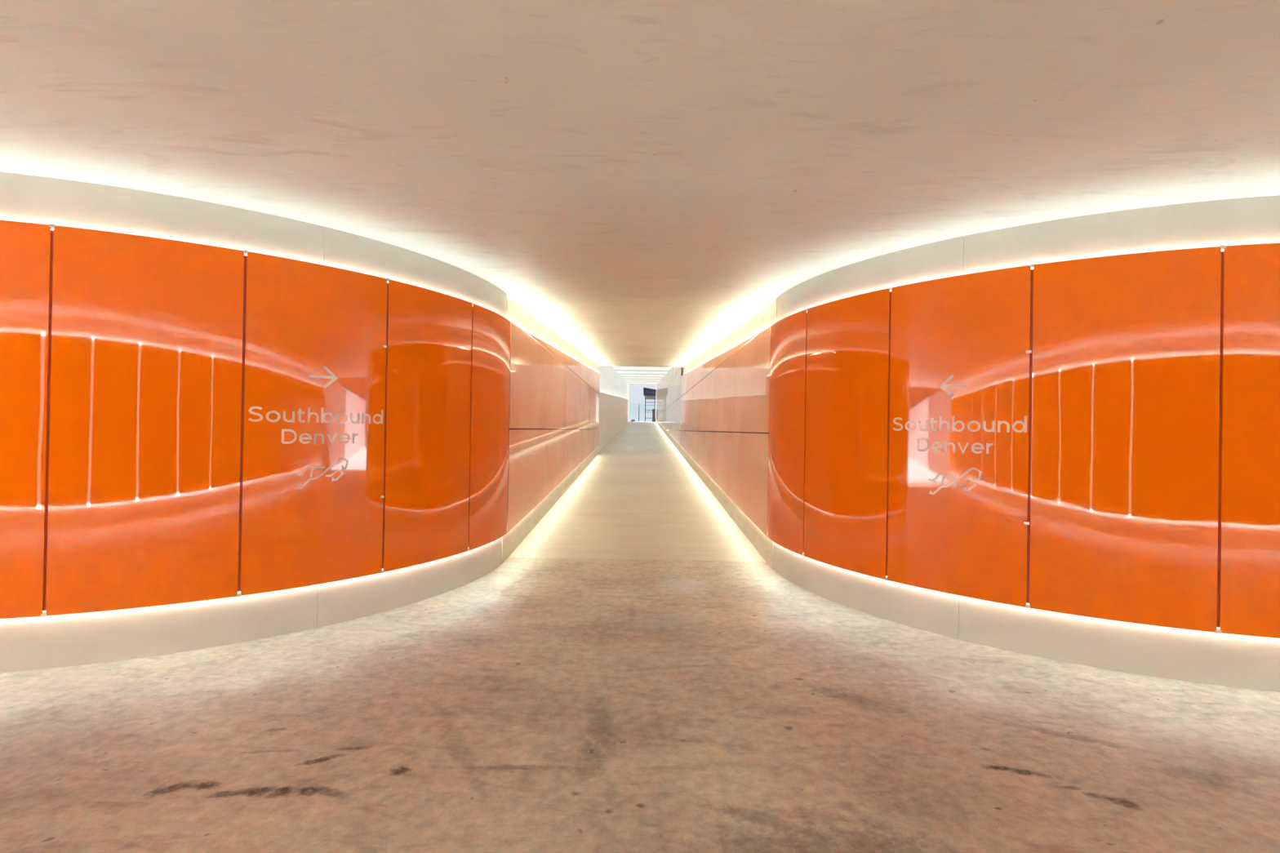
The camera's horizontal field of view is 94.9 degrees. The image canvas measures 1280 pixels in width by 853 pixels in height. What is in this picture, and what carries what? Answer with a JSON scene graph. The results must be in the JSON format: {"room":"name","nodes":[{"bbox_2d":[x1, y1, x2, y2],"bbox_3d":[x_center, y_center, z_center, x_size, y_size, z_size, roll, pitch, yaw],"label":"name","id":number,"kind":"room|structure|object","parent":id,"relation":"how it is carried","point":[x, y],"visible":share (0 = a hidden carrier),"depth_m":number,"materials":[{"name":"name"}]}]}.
{"room":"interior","nodes":[
{"label":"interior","id":0,"kind":"room"},
{"bbox_2d":[596,391,629,453],"bbox_3d":[-1.524,-0.767,39.757,0.400,4.114,38.504,1,0,1],"label":"wall","id":1,"kind":"structure","parent":0,"point":[613,410],"depth_m":28.66,"materials":[{"name":"white paint"}]},
{"bbox_2d":[503,446,597,561],"bbox_3d":[-1.541,1.091,13.535,0.053,0.981,13.927,1,0,0],"label":"baseboard","id":2,"kind":"structure","parent":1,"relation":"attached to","point":[514,537],"depth_m":8.84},
{"bbox_2d":[507,297,598,372],"bbox_3d":[-1.496,-1.656,13.548,0.053,1.096,13.927,1,0,0],"label":"trim","id":3,"kind":"structure","parent":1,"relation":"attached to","point":[517,315],"depth_m":8.92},
{"bbox_2d":[598,365,628,399],"bbox_3d":[-1.342,-2.758,39.767,0.001,3.300,38.501,1,0,1],"label":"wall","id":4,"kind":"structure","parent":0,"point":[611,383],"depth_m":30.34,"materials":[{"name":"white paint"}]},
{"bbox_2d":[508,421,765,561],"bbox_3d":[0.058,0.685,32.922,4.400,2.595,52.150,1,0,0],"label":"floor","id":5,"kind":"structure","parent":0,"point":[639,498],"depth_m":9.61,"materials":[{"name":"concrete"}]},
{"bbox_2d":[508,344,768,433],"bbox_3d":[-2.073,-0.351,7.306,21.899,3.946,22.159,1,0,-32],"label":"wall","id":6,"kind":"structure","parent":0,"point":[744,345],"depth_m":9.30,"materials":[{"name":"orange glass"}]},
{"bbox_2d":[0,219,51,618],"bbox_3d":[-4.064,-0.047,3.440,0.981,2.375,0.059,1,0,-10],"label":"glass panel","id":7,"kind":"object","parent":6,"relation":"attached to","point":[24,246],"visible":1,"depth_m":3.51,"materials":[{"name":"orange glass"}]},
{"bbox_2d":[40,223,244,617],"bbox_3d":[-3.156,-0.031,3.772,0.981,2.375,0.059,1,0,-28],"label":"glass panel","id":8,"kind":"object","parent":6,"relation":"attached to","point":[145,361],"visible":1,"depth_m":3.73,"materials":[{"name":"orange glass"}]},
{"bbox_2d":[0,537,502,672],"bbox_3d":[-6.718,1.261,3.898,11.423,0.380,2.310,1,0,-16],"label":"baseboard","id":9,"kind":"structure","parent":6,"relation":"attached to","point":[50,642],"depth_m":3.99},
{"bbox_2d":[0,172,506,318],"bbox_3d":[-6.675,-1.413,3.911,11.423,0.350,2.310,1,0,-16],"label":"trim","id":10,"kind":"structure","parent":6,"relation":"attached to","point":[27,198],"depth_m":3.99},
{"bbox_2d":[236,249,386,597],"bbox_3d":[-2.387,-0.016,4.360,0.060,2.375,0.981,1,0,45],"label":"glass panel","id":11,"kind":"object","parent":6,"relation":"attached to","point":[314,335],"visible":1,"depth_m":4.29,"materials":[{"name":"orange glass"}]},
{"bbox_2d":[380,277,472,573],"bbox_3d":[-1.835,-0.003,5.142,0.059,2.375,1.003,1,0,28],"label":"glass panel","id":12,"kind":"object","parent":6,"relation":"attached to","point":[428,346],"visible":1,"depth_m":5.06,"materials":[{"name":"orange glass"}]},
{"bbox_2d":[466,302,511,551],"bbox_3d":[-1.534,0.007,6.072,0.059,2.375,0.981,1,0,10],"label":"glass panel","id":13,"kind":"object","parent":6,"relation":"attached to","point":[491,331],"visible":1,"depth_m":5.94,"materials":[{"name":"orange glass"}]},
{"bbox_2d":[501,293,508,564],"bbox_3d":[-1.508,0.028,6.554,0.008,3.000,0.064,1,0,0],"label":"trim","id":14,"kind":"structure","parent":6,"relation":"attached to","point":[507,295],"depth_m":6.54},
{"bbox_2d":[506,429,545,533],"bbox_3d":[-1.478,0.620,7.813,0.012,1.159,2.468,1,0,0],"label":"panel","id":15,"kind":"object","parent":6,"relation":"attached to","point":[526,447],"visible":1,"depth_m":7.49,"materials":[{"name":"orange paint"}]},
{"bbox_2d":[508,322,546,428],"bbox_3d":[-1.458,-0.580,7.819,0.012,1.218,2.468,1,0,0],"label":"panel","id":16,"kind":"object","parent":6,"relation":"attached to","point":[527,378],"visible":0.95,"depth_m":7.51,"materials":[{"name":"orange glass"}]},
{"bbox_2d":[524,330,546,349],"bbox_3d":[-1.447,-1.245,8.206,0.012,0.092,1.701,1,0,0],"label":"panel","id":17,"kind":"object","parent":6,"relation":"attached to","point":[542,343],"visible":1,"depth_m":8.46,"materials":[{"name":"orange glass"}]},
{"bbox_2d":[544,429,565,497],"bbox_3d":[-1.472,0.584,10.294,0.012,1.062,2.468,1,0,0],"label":"panel","id":18,"kind":"object","parent":6,"relation":"attached to","point":[555,439],"visible":0.93,"depth_m":10.04,"materials":[{"name":"orange paint"}]},
{"bbox_2d":[545,350,567,428],"bbox_3d":[-1.453,-0.568,10.299,0.012,1.218,2.468,1,0,0],"label":"panel","id":19,"kind":"object","parent":6,"relation":"attached to","point":[556,371],"visible":0.93,"depth_m":10.07,"materials":[{"name":"orange paint"}]},
{"bbox_2d":[546,343,567,366],"bbox_3d":[-1.441,-1.302,10.303,0.012,0.226,2.468,1,0,0],"label":"panel","id":20,"kind":"object","parent":6,"relation":"attached to","point":[562,357],"visible":1,"depth_m":10.37,"materials":[{"name":"orange glass"}]},
{"bbox_2d":[564,429,579,477],"bbox_3d":[-1.466,0.541,12.774,0.012,0.953,2.468,1,0,0],"label":"panel","id":21,"kind":"object","parent":6,"relation":"attached to","point":[571,435],"visible":1,"depth_m":12.55,"materials":[{"name":"orange paint"}]},
{"bbox_2d":[565,367,580,429],"bbox_3d":[-1.448,-0.556,12.779,0.012,1.218,2.468,1,0,0],"label":"panel","id":22,"kind":"object","parent":6,"relation":"attached to","point":[573,381],"visible":0.93,"depth_m":12.60,"materials":[{"name":"orange paint"}]},
{"bbox_2d":[567,355,580,377],"bbox_3d":[-1.435,-1.357,12.783,0.012,0.360,2.468,1,0,0],"label":"panel","id":23,"kind":"object","parent":6,"relation":"attached to","point":[573,365],"visible":1,"depth_m":12.77,"materials":[{"name":"orange glass"}]},
{"bbox_2d":[578,429,588,464],"bbox_3d":[-1.460,0.499,15.254,0.012,0.844,2.468,1,0,0],"label":"panel","id":24,"kind":"object","parent":6,"relation":"attached to","point":[584,433],"visible":0.93,"depth_m":15.05,"materials":[{"name":"orange paint"}]},
{"bbox_2d":[579,378,589,429],"bbox_3d":[-1.443,-0.543,15.259,0.012,1.218,2.468,1,0,0],"label":"panel","id":25,"kind":"object","parent":6,"relation":"attached to","point":[584,387],"visible":1,"depth_m":15.10,"materials":[{"name":"orange paint"}]},
{"bbox_2d":[579,362,589,385],"bbox_3d":[-1.429,-1.411,15.264,0.012,0.494,2.468,1,0,0],"label":"panel","id":26,"kind":"object","parent":6,"relation":"attached to","point":[584,370],"visible":1,"depth_m":15.19,"materials":[{"name":"orange glass"}]},
{"bbox_2d":[587,429,595,455],"bbox_3d":[-1.454,0.457,17.734,0.012,0.734,2.468,1,0,0],"label":"panel","id":27,"kind":"object","parent":6,"relation":"attached to","point":[591,432],"visible":0.93,"depth_m":17.52,"materials":[{"name":"orange paint"}]},
{"bbox_2d":[588,386,595,429],"bbox_3d":[-1.438,-0.531,17.739,0.012,1.218,2.468,1,0,0],"label":"panel","id":28,"kind":"object","parent":6,"relation":"attached to","point":[592,406],"visible":1,"depth_m":17.62,"materials":[{"name":"orange paint"}]},
{"bbox_2d":[589,368,596,391],"bbox_3d":[-1.423,-1.466,17.744,0.012,0.628,2.468,1,0,0],"label":"panel","id":29,"kind":"object","parent":6,"relation":"attached to","point":[593,374],"visible":0.86,"depth_m":17.70,"materials":[{"name":"orange glass"}]},
{"bbox_2d":[595,429,599,448],"bbox_3d":[-1.449,0.412,19.738,0.012,0.625,1.515,1,0,0],"label":"panel","id":30,"kind":"object","parent":6,"relation":"attached to","point":[597,431],"visible":0.93,"depth_m":19.71,"materials":[{"name":"orange paint"}]},
{"bbox_2d":[595,391,599,429],"bbox_3d":[-1.434,-0.521,19.742,0.012,1.218,1.515,1,0,0],"label":"panel","id":31,"kind":"object","parent":6,"relation":"attached to","point":[597,426],"visible":0.93,"depth_m":19.68,"materials":[{"name":"orange paint"}]},
{"bbox_2d":[595,372,599,393],"bbox_3d":[-1.418,-1.497,19.747,0.012,0.710,1.515,1,0,0],"label":"panel","id":32,"kind":"object","parent":6,"relation":"attached to","point":[597,377],"visible":0.86,"depth_m":19.71,"materials":[{"name":"orange paint"}]},
{"bbox_2d":[598,364,684,367],"bbox_3d":[0.082,-2.414,20.387,4.400,0.630,0.250,1,0,0],"label":"trim","id":33,"kind":"structure","parent":6,"relation":"attached to","point":[598,365],"depth_m":20.32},
{"bbox_2d":[680,431,685,449],"bbox_3d":[1.474,0.461,20.230,0.012,0.624,2.468,1,0,0],"label":"panel","id":34,"kind":"object","parent":6,"relation":"attached to","point":[682,433],"visible":1,"depth_m":20.10,"materials":[{"name":"orange paint"}]},
{"bbox_2d":[680,393,685,430],"bbox_3d":[1.489,-0.472,20.234,0.012,1.218,2.468,1,0,0],"label":"panel","id":35,"kind":"object","parent":6,"relation":"attached to","point":[682,397],"visible":1,"depth_m":20.05,"materials":[{"name":"orange paint"}]},
{"bbox_2d":[680,373,686,396],"bbox_3d":[1.505,-1.474,20.239,0.012,0.763,2.468,1,0,0],"label":"panel","id":36,"kind":"object","parent":6,"relation":"attached to","point":[683,378],"visible":0.93,"depth_m":20.16,"materials":[{"name":"orange paint"}]},
{"bbox_2d":[684,431,692,456],"bbox_3d":[1.468,0.503,17.750,0.012,0.734,2.468,1,0,0],"label":"panel","id":37,"kind":"object","parent":6,"relation":"attached to","point":[688,443],"visible":0.93,"depth_m":17.62,"materials":[{"name":"orange paint"}]},
{"bbox_2d":[685,387,693,431],"bbox_3d":[1.484,-0.484,17.754,0.012,1.218,2.468,1,0,0],"label":"panel","id":38,"kind":"object","parent":6,"relation":"attached to","point":[689,395],"visible":0.86,"depth_m":17.62,"materials":[{"name":"orange paint"}]},
{"bbox_2d":[685,369,693,392],"bbox_3d":[1.499,-1.419,17.759,0.012,0.629,2.468,1,0,0],"label":"panel","id":39,"kind":"object","parent":6,"relation":"attached to","point":[689,375],"visible":0.86,"depth_m":17.70,"materials":[{"name":"orange paint"}]},
{"bbox_2d":[691,431,701,466],"bbox_3d":[1.462,0.546,15.269,0.012,0.843,2.468,1,0,0],"label":"panel","id":40,"kind":"object","parent":6,"relation":"attached to","point":[696,435],"visible":1,"depth_m":15.06,"materials":[{"name":"orange paint"}]},
{"bbox_2d":[692,380,702,431],"bbox_3d":[1.479,-0.496,15.274,0.012,1.218,2.468,1,0,0],"label":"panel","id":41,"kind":"object","parent":6,"relation":"attached to","point":[697,389],"visible":1,"depth_m":15.12,"materials":[{"name":"orange paint"}]},
{"bbox_2d":[693,364,702,386],"bbox_3d":[1.493,-1.365,15.279,0.012,0.495,2.468,1,0,0],"label":"panel","id":42,"kind":"object","parent":6,"relation":"attached to","point":[697,372],"visible":0.93,"depth_m":15.17,"materials":[{"name":"orange glass"}]},
{"bbox_2d":[700,431,714,479],"bbox_3d":[1.456,0.588,12.789,0.012,0.952,2.468,1,0,0],"label":"panel","id":43,"kind":"object","parent":6,"relation":"attached to","point":[707,437],"visible":0.93,"depth_m":12.55,"materials":[{"name":"orange paint"}]},
{"bbox_2d":[701,369,715,431],"bbox_3d":[1.474,-0.509,12.794,0.012,1.218,2.468,1,0,0],"label":"panel","id":44,"kind":"object","parent":6,"relation":"attached to","point":[708,382],"visible":1,"depth_m":12.61,"materials":[{"name":"orange paint"}]},
{"bbox_2d":[702,357,715,379],"bbox_3d":[1.487,-1.310,12.798,0.012,0.361,2.468,1,0,0],"label":"panel","id":45,"kind":"object","parent":6,"relation":"attached to","point":[708,367],"visible":1,"depth_m":12.75,"materials":[{"name":"orange glass"}]},
{"bbox_2d":[713,431,733,501],"bbox_3d":[1.451,0.630,10.309,0.012,1.061,2.468,1,0,0],"label":"panel","id":46,"kind":"object","parent":6,"relation":"attached to","point":[723,442],"visible":1,"depth_m":10.06,"materials":[{"name":"orange paint"}]},
{"bbox_2d":[714,353,735,431],"bbox_3d":[1.469,-0.521,10.314,0.012,1.218,2.468,1,0,0],"label":"panel","id":47,"kind":"object","parent":6,"relation":"attached to","point":[724,389],"visible":1,"depth_m":10.10,"materials":[{"name":"orange paint"}]},
{"bbox_2d":[715,346,735,368],"bbox_3d":[1.481,-1.255,10.318,0.012,0.227,2.468,1,0,0],"label":"panel","id":48,"kind":"object","parent":6,"relation":"attached to","point":[721,358],"visible":1,"depth_m":10.34,"materials":[{"name":"orange glass"}]},
{"bbox_2d":[735,333,758,352],"bbox_3d":[1.476,-1.199,8.211,0.012,0.093,1.722,1,0,0],"label":"panel","id":49,"kind":"object","parent":6,"relation":"attached to","point":[740,345],"visible":1,"depth_m":8.42,"materials":[{"name":"orange glass"}]},
{"bbox_2d":[733,432,768,537],"bbox_3d":[1.445,0.667,7.829,0.012,1.159,2.468,1,0,0],"label":"panel","id":50,"kind":"object","parent":6,"relation":"attached to","point":[751,451],"visible":1,"depth_m":7.50,"materials":[{"name":"orange paint"}]},
{"bbox_2d":[733,326,770,432],"bbox_3d":[1.464,-0.533,7.835,0.012,1.218,2.468,1,0,0],"label":"panel","id":51,"kind":"object","parent":6,"relation":"attached to","point":[752,361],"visible":1,"depth_m":7.54,"materials":[{"name":"orange glass"}]},
{"bbox_2d":[770,297,777,568],"bbox_3d":[1.489,0.076,6.519,0.008,3.000,0.064,1,0,0],"label":"trim","id":52,"kind":"structure","parent":6,"relation":"attached to","point":[775,299],"depth_m":6.51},
{"bbox_2d":[767,308,807,556],"bbox_3d":[1.507,0.056,6.096,0.060,2.375,0.981,1,0,-9],"label":"glass panel","id":53,"kind":"object","parent":6,"relation":"attached to","point":[788,335],"visible":1,"depth_m":5.95,"materials":[{"name":"orange glass"}]},
{"bbox_2d":[804,286,893,581],"bbox_3d":[1.793,0.056,5.173,0.060,2.375,0.981,1,0,-27],"label":"glass panel","id":54,"kind":"object","parent":6,"relation":"attached to","point":[847,395],"visible":1,"depth_m":5.08,"materials":[{"name":"orange glass"}]},
{"bbox_2d":[887,263,1034,608],"bbox_3d":[2.349,0.061,4.383,0.981,2.375,0.062,1,0,45],"label":"glass panel","id":55,"kind":"object","parent":6,"relation":"attached to","point":[959,495],"visible":1,"depth_m":4.32,"materials":[{"name":"orange glass"}]},
{"bbox_2d":[773,542,1279,692],"bbox_3d":[6.687,1.477,3.925,11.434,0.380,2.255,1,0,15],"label":"baseboard","id":56,"kind":"structure","parent":6,"relation":"attached to","point":[1226,660],"depth_m":3.99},
{"bbox_2d":[777,195,1279,321],"bbox_3d":[6.730,-1.198,3.938,11.434,0.350,2.255,1,0,15],"label":"trim","id":57,"kind":"structure","parent":6,"relation":"attached to","point":[1256,220],"depth_m":4.00,"materials":[{"name":"white paint"}]},
{"bbox_2d":[1029,244,1226,634],"bbox_3d":[3.124,0.070,3.805,0.981,2.375,0.060,1,0,27],"label":"glass panel","id":58,"kind":"object","parent":6,"relation":"attached to","point":[1126,371],"visible":1,"depth_m":3.77,"materials":[{"name":"orange glass"}]},
{"bbox_2d":[1218,242,1279,638],"bbox_3d":[4.040,0.084,3.494,0.981,2.375,0.060,1,0,9],"label":"glass panel","id":59,"kind":"object","parent":6,"relation":"attached to","point":[1250,568],"visible":1,"depth_m":3.55,"materials":[{"name":"orange glass"}]},
{"bbox_2d":[0,0,1279,365],"bbox_3d":[0.051,-2.010,8.735,25.000,1.146,23.550,1,0,0],"label":"ceiling","id":60,"kind":"structure","parent":0,"point":[728,150],"depth_m":2.85,"materials":[{"name":"paint"}]},
{"bbox_2d":[0,557,1279,852],"bbox_3d":[-0.023,1.679,1.892,25.000,0.300,9.900,1,0,0],"label":"floor","id":61,"kind":"structure","parent":0,"point":[527,705],"depth_m":2.90,"materials":[{"name":"concrete"}]},
{"bbox_2d":[609,365,671,384],"bbox_3d":[0.322,-3.446,39.767,3.635,1.871,38.500,1,0,0],"label":"ceiling","id":62,"kind":"structure","parent":0,"point":[632,375],"depth_m":36.85,"materials":[{"name":"white paint"}]},
{"bbox_2d":[675,367,684,431],"bbox_3d":[1.769,-1.558,39.755,0.345,5.800,38.500,1,0,0],"label":"wall","id":63,"kind":"structure","parent":0,"point":[682,368],"depth_m":21.45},
{"bbox_2d":[659,382,661,399],"bbox_3d":[1.577,-2.714,45.046,0.012,1.188,2.468,1,0,0],"label":"panel","id":64,"kind":"object","parent":63,"relation":"attached to","point":[660,383],"visible":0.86,"depth_m":44.45,"materials":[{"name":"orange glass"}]},
{"bbox_2d":[660,396,662,413],"bbox_3d":[1.553,-1.552,42.560,0.012,1.138,2.468,1,0,0],"label":"panel","id":65,"kind":"object","parent":63,"relation":"attached to","point":[661,397],"visible":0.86,"depth_m":42.12,"materials":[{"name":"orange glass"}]},
{"bbox_2d":[662,394,663,412],"bbox_3d":[1.548,-1.564,40.080,0.012,1.138,2.468,1,0,0],"label":"panel","id":66,"kind":"object","parent":63,"relation":"attached to","point":[663,394],"visible":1,"depth_m":40.20,"materials":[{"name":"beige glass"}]},
{"bbox_2d":[662,377,663,395],"bbox_3d":[1.567,-2.739,40.086,0.012,1.188,2.468,1,0,0],"label":"panel","id":67,"kind":"object","parent":63,"relation":"attached to","point":[663,377],"visible":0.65,"depth_m":40.11,"materials":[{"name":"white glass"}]},
{"bbox_2d":[662,410,664,427],"bbox_3d":[1.525,-0.450,37.594,0.012,1.090,2.468,1,0,0],"label":"panel","id":68,"kind":"object","parent":63,"relation":"attached to","point":[664,411],"visible":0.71,"depth_m":37.21,"materials":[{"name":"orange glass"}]},
{"bbox_2d":[662,391,665,411],"bbox_3d":[1.543,-1.576,37.600,0.012,1.138,2.468,1,0,0],"label":"panel","id":69,"kind":"object","parent":63,"relation":"attached to","point":[664,392],"visible":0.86,"depth_m":37.54,"materials":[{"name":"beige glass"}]},
{"bbox_2d":[663,374,665,393],"bbox_3d":[1.562,-2.744,37.606,0.012,1.175,2.468,1,0,0],"label":"panel","id":70,"kind":"object","parent":63,"relation":"attached to","point":[664,375],"visible":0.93,"depth_m":37.73,"materials":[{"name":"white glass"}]},
{"bbox_2d":[664,409,666,429],"bbox_3d":[1.519,-0.408,35.114,0.012,1.200,2.468,1,0,0],"label":"panel","id":71,"kind":"object","parent":63,"relation":"attached to","point":[664,410],"visible":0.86,"depth_m":34.74,"materials":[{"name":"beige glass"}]},
{"bbox_2d":[664,389,666,409],"bbox_3d":[1.538,-1.588,35.120,0.012,1.138,2.468,1,0,0],"label":"panel","id":72,"kind":"object","parent":63,"relation":"attached to","point":[665,394],"visible":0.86,"depth_m":35.06,"materials":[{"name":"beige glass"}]},
{"bbox_2d":[665,373,666,390],"bbox_3d":[1.556,-2.696,35.125,0.012,1.054,2.468,1,0,0],"label":"panel","id":73,"kind":"object","parent":63,"relation":"attached to","point":[666,373],"visible":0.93,"depth_m":34.82,"materials":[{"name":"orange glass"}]},
{"bbox_2d":[666,407,668,430],"bbox_3d":[1.514,-0.411,32.634,0.012,1.218,2.468,1,0,0],"label":"panel","id":74,"kind":"object","parent":63,"relation":"attached to","point":[667,409],"visible":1,"depth_m":32.46,"materials":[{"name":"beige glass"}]},
{"bbox_2d":[666,386,668,408],"bbox_3d":[1.533,-1.601,32.640,0.012,1.138,2.468,1,0,0],"label":"panel","id":75,"kind":"object","parent":63,"relation":"attached to","point":[667,397],"visible":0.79,"depth_m":32.70,"materials":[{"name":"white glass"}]},
{"bbox_2d":[666,371,668,387],"bbox_3d":[1.550,-2.648,32.645,0.012,0.934,2.468,1,0,0],"label":"panel","id":76,"kind":"object","parent":63,"relation":"attached to","point":[668,371],"visible":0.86,"depth_m":32.65,"materials":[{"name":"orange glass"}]},
{"bbox_2d":[667,405,671,430],"bbox_3d":[1.509,-0.423,30.154,0.012,1.218,2.468,1,0,0],"label":"panel","id":77,"kind":"object","parent":63,"relation":"attached to","point":[669,407],"visible":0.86,"depth_m":30.33,"materials":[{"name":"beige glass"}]},
{"bbox_2d":[668,382,671,406],"bbox_3d":[1.528,-1.613,30.160,0.012,1.138,2.468,1,0,0],"label":"panel","id":78,"kind":"object","parent":63,"relation":"attached to","point":[669,385],"visible":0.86,"depth_m":29.98,"materials":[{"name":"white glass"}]},
{"bbox_2d":[668,368,671,385],"bbox_3d":[1.544,-2.600,30.165,0.012,0.813,2.468,1,0,0],"label":"panel","id":79,"kind":"object","parent":63,"relation":"attached to","point":[669,371],"visible":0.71,"depth_m":30.31,"materials":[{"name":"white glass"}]},
{"bbox_2d":[670,403,673,430],"bbox_3d":[1.504,-0.435,27.674,0.012,1.218,2.468,1,0,0],"label":"panel","id":80,"kind":"object","parent":63,"relation":"attached to","point":[672,405],"visible":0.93,"depth_m":27.43,"materials":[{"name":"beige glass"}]},
{"bbox_2d":[671,367,674,381],"bbox_3d":[1.538,-2.552,27.685,0.012,0.693,2.468,1,0,0],"label":"panel","id":81,"kind":"object","parent":63,"relation":"attached to","point":[672,368],"visible":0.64,"depth_m":27.84,"materials":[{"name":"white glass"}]},
{"bbox_2d":[672,430,675,439],"bbox_3d":[1.486,0.377,25.190,0.012,0.406,2.468,1,0,0],"label":"panel","id":82,"kind":"object","parent":63,"relation":"attached to","point":[673,431],"visible":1,"depth_m":25.08,"materials":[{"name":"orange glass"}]},
{"bbox_2d":[672,400,676,430],"bbox_3d":[1.499,-0.448,25.194,0.012,1.218,2.468,1,0,0],"label":"panel","id":83,"kind":"object","parent":63,"relation":"attached to","point":[674,428],"visible":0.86,"depth_m":25.11,"materials":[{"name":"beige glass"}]},
{"bbox_2d":[673,367,677,377],"bbox_3d":[1.532,-2.504,25.204,0.012,0.572,2.468,1,0,0],"label":"panel","id":84,"kind":"object","parent":63,"relation":"attached to","point":[675,368],"visible":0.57,"depth_m":25.20,"materials":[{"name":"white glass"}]},
{"bbox_2d":[675,431,679,444],"bbox_3d":[1.480,0.419,22.710,0.012,0.515,2.468,1,0,0],"label":"panel","id":85,"kind":"object","parent":63,"relation":"attached to","point":[677,433],"visible":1,"depth_m":22.78,"materials":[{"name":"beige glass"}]},
{"bbox_2d":[675,397,680,430],"bbox_3d":[1.494,-0.460,22.714,0.012,1.218,2.468,1,0,0],"label":"panel","id":86,"kind":"object","parent":63,"relation":"attached to","point":[678,401],"visible":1,"depth_m":22.52,"materials":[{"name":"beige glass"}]},
{"bbox_2d":[676,367,681,399],"bbox_3d":[1.513,-1.649,22.720,0.012,1.138,2.468,1,0,0],"label":"panel","id":87,"kind":"object","parent":63,"relation":"attached to","point":[679,372],"visible":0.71,"depth_m":22.74,"materials":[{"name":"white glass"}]},
{"bbox_2d":[656,419,771,567],"bbox_3d":[1.569,0.389,32.768,0.053,2.675,52.455,1,0,0],"label":"baseboard","id":88,"kind":"structure","parent":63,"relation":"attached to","point":[755,535],"depth_m":9.19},
{"bbox_2d":[684,300,774,373],"bbox_3d":[1.561,-1.607,13.527,0.053,1.096,13.955,1,0,0],"label":"trim","id":89,"kind":"structure","parent":63,"relation":"attached to","point":[763,319],"depth_m":8.92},
{"bbox_3d":[0.332,0.162,159.501,120.000,0.300,201.000,1,0,0],"label":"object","id":90,"kind":"structure","parent":0,"visible":0},
{"bbox_2d":[643,387,656,422],"bbox_3d":[1.236,-2.243,61.697,1.820,3.580,1.626,1,0,0],"label":"bus shelter","id":91,"kind":"object","parent":90,"relation":"on","point":[649,393],"visible":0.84,"depth_m":60.91,"materials":[{"name":"black metal"}]},
{"bbox_2d":[652,408,656,422],"bbox_3d":[1.508,-1.139,61.548,0.480,1.380,0.450,1,0,0],"label":"cabinet","id":92,"kind":"object","parent":90,"relation":"on","point":[653,411],"visible":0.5,"depth_m":61.35,"materials":[{"name":"black metal"}]}
]}

